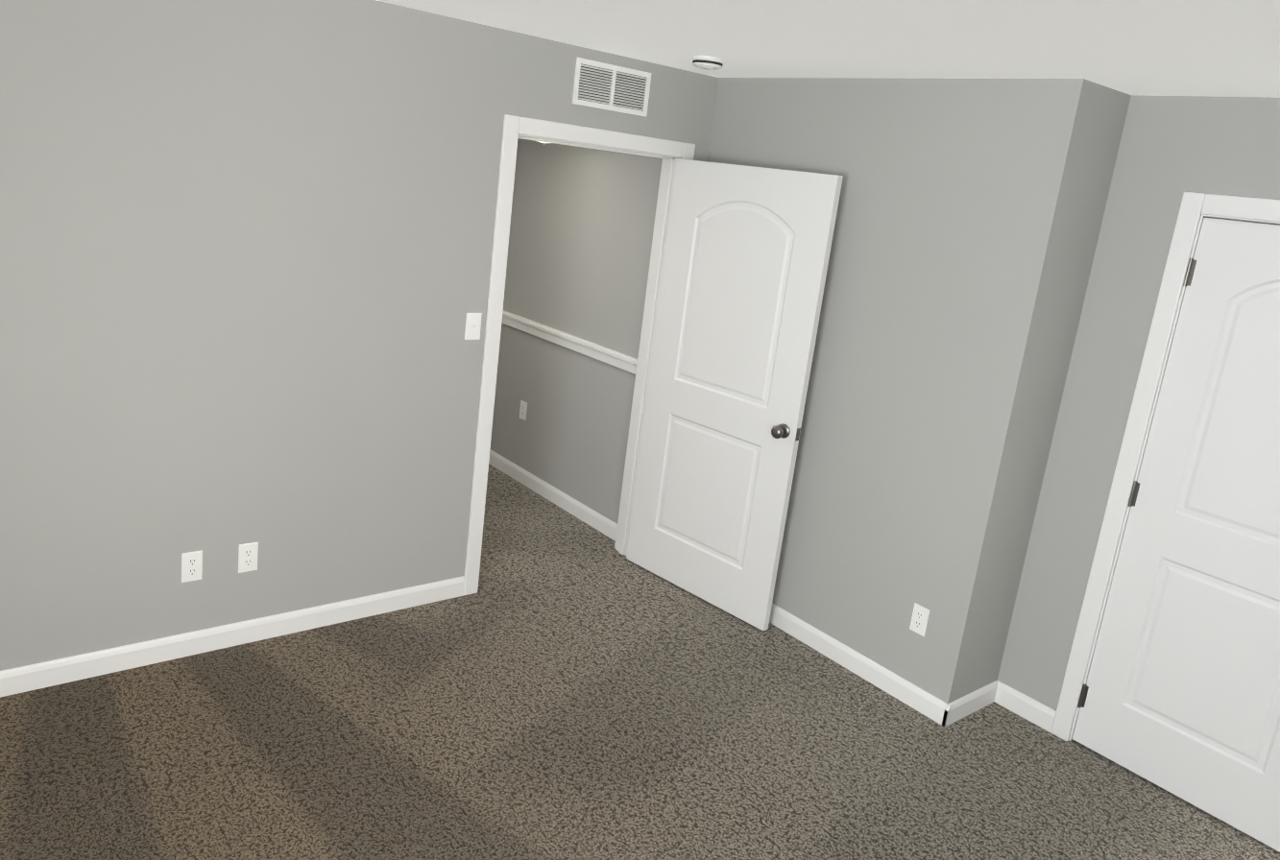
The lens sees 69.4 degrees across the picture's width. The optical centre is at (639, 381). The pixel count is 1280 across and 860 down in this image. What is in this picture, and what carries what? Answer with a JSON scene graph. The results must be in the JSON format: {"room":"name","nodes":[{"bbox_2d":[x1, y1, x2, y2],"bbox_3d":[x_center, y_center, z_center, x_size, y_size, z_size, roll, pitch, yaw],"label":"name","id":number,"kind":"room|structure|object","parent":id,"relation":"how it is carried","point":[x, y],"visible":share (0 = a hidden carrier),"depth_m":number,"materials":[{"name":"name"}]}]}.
{"room":"empty bedroom","nodes":[
{"label":"empty bedroom","id":0,"kind":"room"},
{"bbox_2d":[0,0,718,671],"bbox_3d":[-1.365,-0.185,3.427,4.087,2.440,0.115,-4,16,-40],"label":"wall","id":1,"kind":"structure","parent":0,"point":[246,248],"depth_m":3.29,"materials":[{"name":"grey paint"}]},
{"bbox_2d":[181,550,202,582],"bbox_3d":[-1.645,0.681,3.393,0.070,0.115,0.008,-4,16,-40],"label":"electrical outlet","id":2,"kind":"object","parent":1,"relation":"attached to","point":[191,566],"visible":1,"depth_m":3.39,"materials":[{"name":"white plastic"}]},
{"bbox_2d":[0,576,464,698],"bbox_3d":[-1.863,0.994,3.306,2.767,0.090,0.014,-4,16,-40],"label":"baseboard","id":3,"kind":"structure","parent":1,"relation":"attached to","point":[56,672],"depth_m":3.51,"materials":[{"name":"white wood"}]},
{"bbox_2d":[238,541,258,573],"bbox_3d":[-1.492,0.672,3.519,0.070,0.115,0.008,-4,16,-40],"label":"electrical outlet","id":4,"kind":"object","parent":1,"relation":"attached to","point":[247,557],"visible":1,"depth_m":3.52,"materials":[{"name":"white plastic"}]},
{"bbox_2d":[464,313,482,339],"bbox_3d":[-0.698,-0.230,3.888,0.070,0.115,0.018,-4,16,-40],"label":"light switch","id":5,"kind":"object","parent":1,"relation":"attached to","point":[472,326],"visible":1,"depth_m":3.89,"materials":[{"name":"white plastic"}]},
{"bbox_2d":[463,114,695,595],"bbox_3d":[-0.313,-0.097,4.350,1.050,2.120,0.151,-4,16,-40],"label":"door frame","id":6,"kind":"structure","parent":1,"relation":"attached to","point":[514,127],"depth_m":4.00,"materials":[{"name":"white wood"}]},
{"bbox_2d":[518,134,680,555],"bbox_3d":[-0.316,-0.070,4.356,0.940,2.065,0.115,-4,16,-40],"label":"trim","id":7,"kind":"structure","parent":1,"relation":"attached to","point":[652,301],"depth_m":4.60,"materials":[{"name":"white wood"}]},
{"bbox_2d":[571,57,652,117],"bbox_3d":[-0.119,-1.282,4.037,0.410,0.190,0.010,-4,16,-40],"label":"air vent","id":8,"kind":"object","parent":1,"relation":"in","point":[603,85],"visible":1,"depth_m":4.03,"materials":[{"name":"white metal"}]},
{"bbox_2d":[626,158,843,630],"bbox_3d":[0.374,0.039,4.279,0.907,2.030,0.170,19,17,42],"label":"entry door","id":9,"kind":"structure","parent":1,"relation":"in","point":[747,252],"depth_m":4.22,"materials":[{"name":"white painted wood"},{"name":"pewter"}]},
{"bbox_2d":[490,138,662,524],"bbox_3d":[-0.402,-0.500,5.357,0.115,2.440,1.683,-4,16,-40],"label":"wall","id":10,"kind":"structure","parent":0,"point":[581,237],"depth_m":5.24,"materials":[{"name":"grey paint"}]},
{"bbox_2d":[519,400,527,420],"bbox_3d":[-0.722,0.179,5.698,0.008,0.115,0.070,-4,16,-40],"label":"outlet","id":11,"kind":"object","parent":10,"relation":"attached to","point":[522,410],"visible":1,"depth_m":5.69,"materials":[{"name":"white plastic"}]},
{"bbox_2d":[488,450,617,541],"bbox_3d":[-0.549,0.659,5.518,0.014,0.090,1.538,-4,16,-40],"label":"baseboard","id":12,"kind":"structure","parent":10,"relation":"attached to","point":[599,522],"depth_m":5.43,"materials":[{"name":"white wood"}]},
{"bbox_2d":[0,463,1279,859],"bbox_3d":[-0.319,1.290,3.189,5.622,0.060,6.238,-4,16,-40],"label":"floor","id":13,"kind":"structure","parent":0,"point":[561,685],"depth_m":3.18,"materials":[{"name":"carpet"}]},
{"bbox_2d":[376,0,1279,97],"bbox_3d":[-0.015,-1.151,2.639,5.622,0.100,6.238,-4,16,-40],"label":"ceiling","id":14,"kind":"structure","parent":0,"point":[1219,48],"depth_m":2.79,"materials":[{"name":"white paint"}]},
{"bbox_2d":[692,55,724,70],"bbox_3d":[0.275,-1.292,3.757,0.132,0.044,0.132,-4,16,-40],"label":"smoke detector","id":15,"kind":"object","parent":14,"relation":"attached to","point":[708,62],"visible":1,"depth_m":3.71,"materials":[{"name":"white plastic"}]},
{"bbox_2d":[707,77,1131,703],"bbox_3d":[0.934,-0.076,4.216,0.485,2.440,1.888,-4,16,-40],"label":"wall","id":16,"kind":"structure","parent":0,"point":[967,226],"depth_m":3.62,"materials":[{"name":"grey paint"}]},
{"bbox_2d":[769,603,956,726],"bbox_3d":[0.637,1.090,4.263,0.022,0.090,1.787,-4,16,-40],"label":"baseboard","id":17,"kind":"structure","parent":16,"relation":"attached to","point":[913,696],"depth_m":3.89,"materials":[{"name":"white wood"}]},
{"bbox_2d":[909,603,929,636],"bbox_3d":[1.115,0.952,3.688,0.008,0.115,0.070,-4,16,-40],"label":"electrical outlet","id":18,"kind":"object","parent":16,"relation":"attached to","point":[919,619],"visible":1,"depth_m":3.69,"materials":[{"name":"white plastic"}]},
{"bbox_2d":[952,679,1006,723],"bbox_3d":[1.348,1.297,3.735,0.362,0.090,0.014,-4,16,-40],"label":"baseboard","id":19,"kind":"structure","parent":16,"relation":"attached to","point":[994,691],"depth_m":3.75,"materials":[{"name":"white wood"}]},
{"bbox_2d":[997,95,1279,710],"bbox_3d":[2.357,0.414,2.826,0.115,2.440,2.192,-4,16,-40],"label":"wall","id":20,"kind":"structure","parent":0,"point":[1171,150],"depth_m":3.42,"materials":[{"name":"grey paint"}]},
{"bbox_2d":[1050,192,1279,741],"bbox_3d":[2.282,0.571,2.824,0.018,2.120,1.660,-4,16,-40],"label":"trim","id":21,"kind":"structure","parent":20,"relation":"attached to","point":[1194,206],"depth_m":3.35,"materials":[{"name":"white wood"}]},
{"bbox_2d":[1072,217,1279,852],"bbox_3d":[2.035,0.510,3.112,0.102,2.028,0.763,-4,16,-40],"label":"closet door","id":22,"kind":"structure","parent":20,"relation":"in","point":[1179,697],"depth_m":3.21,"materials":[{"name":"white painted wood"},{"name":"pewter"}]},
{"bbox_3d":[-2.422,-0.597,4.670,4.087,2.440,0.115,-4,16,-40],"label":"wall","id":23,"kind":"structure","parent":0,"visible":0},
{"bbox_2d":[501,310,637,374],"bbox_3d":[-0.443,-0.241,5.310,0.030,0.080,1.538,-4,16,-40],"label":"trim","id":24,"kind":"structure","parent":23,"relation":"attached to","point":[616,359],"depth_m":5.20,"materials":[{"name":"white wood"}]}
]}

